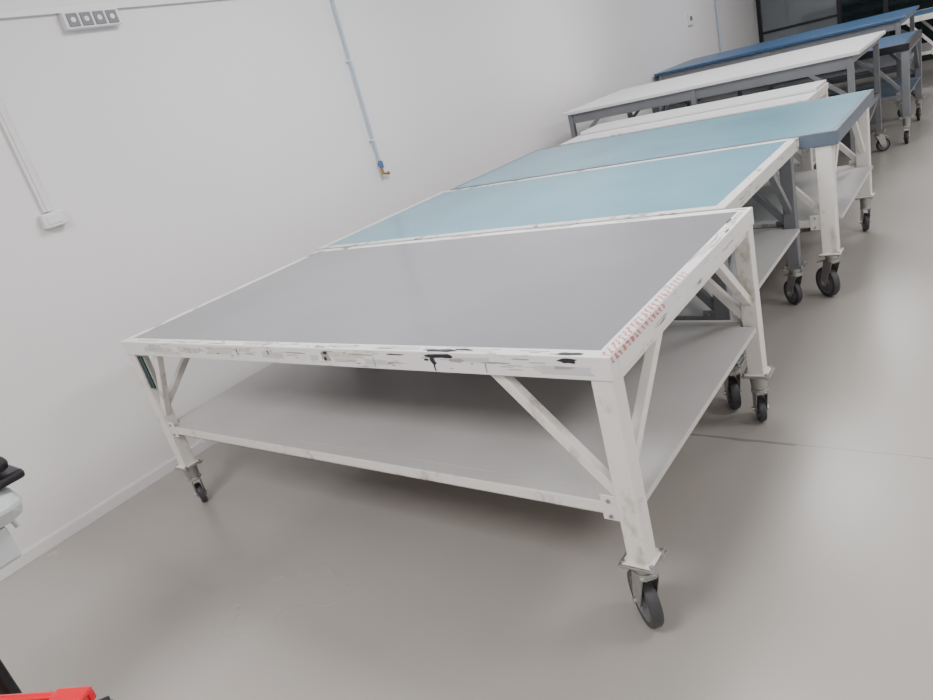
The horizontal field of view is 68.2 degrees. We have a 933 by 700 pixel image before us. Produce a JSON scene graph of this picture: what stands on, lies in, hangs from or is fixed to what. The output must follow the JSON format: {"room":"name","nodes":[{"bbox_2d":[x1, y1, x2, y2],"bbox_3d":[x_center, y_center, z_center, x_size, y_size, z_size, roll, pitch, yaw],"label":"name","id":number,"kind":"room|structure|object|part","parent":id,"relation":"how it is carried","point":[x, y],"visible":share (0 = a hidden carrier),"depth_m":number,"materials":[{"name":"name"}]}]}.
{"room":"workshop","nodes":[
{"label":"workshop","id":0,"kind":"room"},
{"bbox_2d":[0,0,757,551],"bbox_3d":[0.086,-2.491,6.108,0.100,3.300,18.200,2,27,38],"label":"wall","id":1,"kind":"structure","parent":0,"point":[193,153],"depth_m":4.04,"materials":[{"name":"paint"}]},
{"bbox_2d":[0,101,51,212],"bbox_3d":[-2.140,-1.057,3.197,0.023,0.855,0.040,2,27,38],"label":"cable trunking","id":2,"kind":"object","parent":1,"relation":"attached to","point":[5,123],"visible":1,"depth_m":3.25,"materials":[{"name":"white plastic"}]},
{"bbox_2d":[38,209,67,229],"bbox_3d":[-2.014,-0.637,3.359,0.042,0.070,0.110,2,27,38],"label":"wall socket","id":3,"kind":"object","parent":1,"relation":"attached to","point":[49,220],"visible":1,"depth_m":3.34,"materials":[{"name":"white plastic"}]},
{"bbox_2d":[58,8,121,30],"bbox_3d":[-1.890,-1.667,3.472,0.050,0.078,0.295,2,27,38],"label":"strip","id":4,"kind":"object","parent":1,"relation":"attached to","point":[99,18],"visible":1,"depth_m":3.45,"materials":[{"name":"white plastic"}]},
{"bbox_2d":[0,0,214,18],"bbox_3d":[-0.074,-3.127,5.778,0.019,0.030,17.900,2,27,38],"label":"cable trunking","id":5,"kind":"object","parent":1,"relation":"attached to","point":[137,3],"visible":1,"depth_m":3.46,"materials":[{"name":"white plastic"}]},
{"bbox_2d":[0,439,216,581],"bbox_3d":[0.504,-1.008,6.608,0.014,0.064,18.100,2,27,38],"label":"baseboard","id":6,"kind":"structure","parent":1,"relation":"attached to","point":[49,542],"depth_m":3.56,"materials":[{"name":"white"}]},
{"bbox_2d":[331,0,389,174],"bbox_3d":[-0.874,-2.297,4.748,0.059,2.214,0.082,2,27,38],"label":"pipe","id":7,"kind":"object","parent":1,"relation":"attached to","point":[380,163],"visible":1,"depth_m":4.89,"materials":[{"name":"blue"}]},
{"bbox_2d":[687,13,693,25],"bbox_3d":[3.237,-4.783,9.963,0.032,0.160,0.160,2,27,38],"label":"thermostat","id":8,"kind":"object","parent":1,"relation":"attached to","point":[689,16],"visible":1,"depth_m":9.93,"materials":[{"name":"white plastic"}]},
{"bbox_2d":[715,0,722,50],"bbox_3d":[3.797,-5.821,10.612,0.028,2.299,0.028,2,27,38],"label":"pipe","id":9,"kind":"object","parent":1,"relation":"attached to","point":[715,0],"visible":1,"depth_m":10.87,"materials":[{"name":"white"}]},
{"bbox_2d":[0,59,932,699],"bbox_3d":[3.664,-0.864,4.252,8.100,0.100,18.200,2,27,38],"label":"floor","id":10,"kind":"structure","parent":0,"point":[797,564],"depth_m":2.49,"materials":[{"name":"plastic"}]},
{"bbox_2d":[0,686,96,699],"bbox_3d":[-1.019,1.109,1.618,0.376,0.514,0.296,-10,21,13],"label":"plastic crate","id":11,"kind":"object","parent":10,"relation":"on","point":[84,692],"visible":1,"depth_m":1.62,"materials":[{"name":"red plastic"}]},
{"bbox_2d":[0,456,111,699],"bbox_3d":[-1.432,0.702,1.906,0.470,1.250,0.530,2,27,38],"label":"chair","id":12,"kind":"object","parent":10,"relation":"on","point":[11,507],"visible":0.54,"depth_m":1.85,"materials":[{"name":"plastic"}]},
{"bbox_3d":[-1.351,0.511,1.998,0.017,0.062,0.092,-5,23,26],"label":"height lever","id":13,"kind":"part","parent":12,"relation":"part of","materials":[{"name":"grey plastic"}]},
{"bbox_2d":[120,207,774,628],"bbox_3d":[-0.149,0.117,2.998,2.478,0.901,1.325,2,27,38],"label":"work table","id":14,"kind":"object","parent":10,"relation":"on","point":[552,365],"visible":1,"depth_m":2.45,"materials":[{"name":"white paint"}]},
{"bbox_3d":[-1.448,0.097,3.132,0.042,0.175,0.004,2,27,38],"label":"label plate","id":15,"kind":"part","parent":14,"relation":"part of","materials":[{"name":"green metal"}]},
{"bbox_3d":[-0.256,-0.268,2.827,2.333,0.028,1.185,2,27,38],"label":"table panel","id":16,"kind":"part","parent":14,"relation":"part of","materials":[{"name":"grey laminate"}]},
{"bbox_3d":[-0.251,-0.253,2.833,2.415,0.065,1.267,2,27,38],"label":"edge frame","id":17,"kind":"part","parent":14,"relation":"part of","materials":[{"name":"white paint"}]},
{"bbox_3d":[-0.146,0.133,2.983,2.285,0.080,1.243,2,27,38],"label":"shelf angle trim","id":18,"kind":"part","parent":14,"relation":"part of","materials":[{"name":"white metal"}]},
{"bbox_2d":[175,322,755,500],"bbox_3d":[-0.146,0.133,2.983,2.391,0.020,1.227,2,27,38],"label":"shelf","id":19,"kind":"object","parent":14,"relation":"attached to","point":[465,430],"depth_m":2.56,"materials":[{"name":"laminate"}]},
{"bbox_2d":[316,137,807,408],"bbox_3d":[0.509,-0.425,3.918,2.390,0.905,1.367,2,27,38],"label":"work table","id":20,"kind":"object","parent":10,"relation":"on","point":[725,178],"visible":0.47,"depth_m":3.49,"materials":[{"name":"blue laminate"}]},
{"bbox_3d":[0.402,-0.821,3.767,2.262,0.028,1.172,2,27,38],"label":"table panel","id":21,"kind":"part","parent":20,"relation":"part of","materials":[{"name":"blue laminate"}]},
{"bbox_3d":[0.406,-0.808,3.772,2.350,0.060,1.260,2,27,38],"label":"edge frame","id":22,"kind":"part","parent":20,"relation":"part of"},
{"bbox_3d":[0.513,-0.415,3.925,2.170,0.080,1.236,2,27,38],"label":"shelf angle trim","id":23,"kind":"part","parent":20,"relation":"part of","materials":[{"name":"grey metal"}]},
{"bbox_2d":[677,227,799,315],"bbox_3d":[0.513,-0.415,3.925,2.326,0.020,1.220,2,27,38],"label":"shelf","id":24,"kind":"object","parent":20,"relation":"attached to","point":[771,243],"depth_m":3.36,"materials":[{"name":"laminate"}]},
{"bbox_2d":[450,89,875,296],"bbox_3d":[1.319,-0.976,4.761,2.512,0.905,1.358,2,27,38],"label":"work table","id":25,"kind":"object","parent":10,"relation":"on","point":[825,193],"visible":0.52,"depth_m":4.20,"materials":[{"name":"blue laminate"}]},
{"bbox_3d":[1.216,-1.353,4.614,2.470,0.070,1.260,2,27,38],"label":"edge frame","id":26,"kind":"part","parent":25,"relation":"part of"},
{"bbox_3d":[1.211,-1.371,4.607,2.422,0.028,1.212,2,27,38],"label":"table panel","id":27,"kind":"part","parent":25,"relation":"part of","materials":[{"name":"blue laminate"}]},
{"bbox_3d":[1.323,-0.965,4.765,2.260,0.080,1.236,2,27,38],"label":"shelf angle trim","id":28,"kind":"part","parent":25,"relation":"part of","materials":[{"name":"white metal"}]},
{"bbox_2d":[742,165,872,224],"bbox_3d":[1.323,-0.965,4.765,2.446,0.020,1.220,2,27,38],"label":"shelf","id":29,"kind":"object","parent":25,"relation":"attached to","point":[850,179],"depth_m":4.12,"materials":[{"name":"laminate"}]},
{"bbox_2d":[560,80,828,228],"bbox_3d":[1.839,-1.457,5.598,1.938,0.925,0.786,2,27,38],"label":"work table","id":30,"kind":"object","parent":10,"relation":"on","point":[804,159],"visible":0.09,"depth_m":5.24,"materials":[{"name":"white metal"}]},
{"bbox_3d":[1.743,-1.844,5.460,1.842,0.028,0.672,2,27,38],"label":"table panel","id":31,"kind":"part","parent":30,"relation":"part of","materials":[{"name":"white laminate"}]},
{"bbox_3d":[1.744,-1.840,5.461,1.900,0.040,0.730,2,27,38],"label":"edge frame","id":32,"kind":"part","parent":30,"relation":"part of","materials":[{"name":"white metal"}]},
{"bbox_3d":[1.853,-1.443,5.617,1.770,0.080,0.706,2,27,38],"label":"shelf angle trim","id":33,"kind":"part","parent":30,"relation":"part of","materials":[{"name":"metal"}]},
{"bbox_2d":[793,148,815,166],"bbox_3d":[1.853,-1.443,5.617,1.876,0.020,0.690,2,27,38],"label":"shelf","id":34,"kind":"object","parent":30,"relation":"attached to","point":[811,164],"depth_m":4.88,"materials":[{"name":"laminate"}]},
{"bbox_2d":[561,30,889,160],"bbox_3d":[2.459,-2.087,6.584,2.563,1.060,1.497,2,27,38],"label":"workbench","id":35,"kind":"object","parent":10,"relation":"on","point":[810,62],"visible":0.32,"depth_m":6.05,"materials":[{"name":"white laminate"}]},
{"bbox_2d":[654,5,918,116],"bbox_3d":[4.083,-3.396,8.811,2.793,1.050,1.557,2,27,38],"label":"workbench","id":36,"kind":"object","parent":10,"relation":"on","point":[890,21],"visible":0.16,"depth_m":8.23,"materials":[{"name":"blue metal"}]},
{"bbox_2d":[669,53,895,109],"bbox_3d":[4.075,-3.435,8.814,2.570,0.019,1.360,2,27,38],"label":"shelf","id":37,"kind":"object","parent":36,"relation":"attached to","point":[886,61],"depth_m":8.41,"materials":[{"name":"grey metal"}]},
{"bbox_2d":[652,29,924,143],"bbox_3d":[3.468,-2.651,7.549,2.498,0.900,1.292,2,27,38],"label":"work table","id":38,"kind":"object","parent":10,"relation":"on","point":[901,89],"visible":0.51,"depth_m":6.58,"materials":[{"name":"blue metal"}]},
{"bbox_3d":[3.482,-2.652,7.568,2.330,0.080,1.196,2,27,38],"label":"shelf angle trim","id":39,"kind":"part","parent":38,"relation":"part of","materials":[{"name":"grey metal"}]},
{"bbox_2d":[828,76,920,97],"bbox_3d":[3.482,-2.652,7.568,2.436,0.020,1.180,2,27,38],"label":"shelf","id":40,"kind":"object","parent":38,"relation":"attached to","point":[887,90],"depth_m":7.03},
{"bbox_3d":[3.377,-3.038,7.418,2.460,0.065,1.220,2,27,38],"label":"edge frame","id":41,"kind":"part","parent":38,"relation":"part of","materials":[{"name":"blue plastic"}]},
{"bbox_3d":[3.373,-3.053,7.412,2.378,0.028,1.138,2,27,38],"label":"table panel","id":42,"kind":"part","parent":38,"relation":"part of","materials":[{"name":"blue laminate"}]},
{"bbox_2d":[901,7,932,54],"bbox_3d":[5.428,-4.107,9.901,2.438,0.900,1.272,2,27,38],"label":"work table","id":43,"kind":"object","parent":10,"relation":"on","point":[922,15],"visible":0.02,"depth_m":8.87,"materials":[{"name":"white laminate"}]},
{"bbox_3d":[5.338,-4.494,9.770,2.400,0.065,1.200,2,27,38],"label":"edge frame","id":44,"kind":"part","parent":43,"relation":"part of","materials":[{"name":"white metal"}]},
{"bbox_3d":[5.333,-4.509,9.764,2.318,0.028,1.118,2,27,38],"label":"table panel","id":45,"kind":"part","parent":43,"relation":"part of","materials":[{"name":"blue laminate"}]},
{"bbox_3d":[5.443,-4.108,9.921,2.270,0.080,1.176,2,27,38],"label":"shelf angle trim","id":46,"kind":"part","parent":43,"relation":"part of","materials":[{"name":"white metal"}]},
{"bbox_2d":[922,43,932,51],"bbox_3d":[5.443,-4.108,9.921,2.376,0.020,1.160,2,27,38],"label":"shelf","id":47,"kind":"object","parent":43,"relation":"attached to","point":[926,47],"depth_m":9.22,"materials":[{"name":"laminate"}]},
{"bbox_2d":[754,0,758,42],"bbox_3d":[8.370,-6.288,10.016,8.000,3.300,0.100,2,27,38],"label":"wall","id":48,"kind":"structure","parent":0,"point":[754,0],"depth_m":12.57,"materials":[{"name":"paint"}]},
{"bbox_2d":[756,0,932,60],"bbox_3d":[6.600,-5.992,11.491,3.330,2.600,0.060,2,27,38],"label":"window","id":49,"kind":"structure","parent":48,"relation":"in","point":[838,15],"depth_m":11.97,"materials":[{"name":"black glass"}]},
{"bbox_3d":[5.815,-6.039,12.094,1.210,2.410,0.010,2,27,38],"label":"glass pane","id":50,"kind":"part","parent":49,"relation":"part of","materials":[{"name":"grey glass"}]},
{"bbox_3d":[6.589,-6.016,11.492,0.610,2.410,0.010,2,27,38],"label":"glass pane","id":51,"kind":"part","parent":49,"relation":"part of","materials":[{"name":"black glass"}]},
{"bbox_3d":[7.370,-5.993,10.885,1.230,2.410,0.010,2,27,38],"label":"glass pane","id":52,"kind":"part","parent":49,"relation":"part of","materials":[{"name":"black glass"}]}
]}

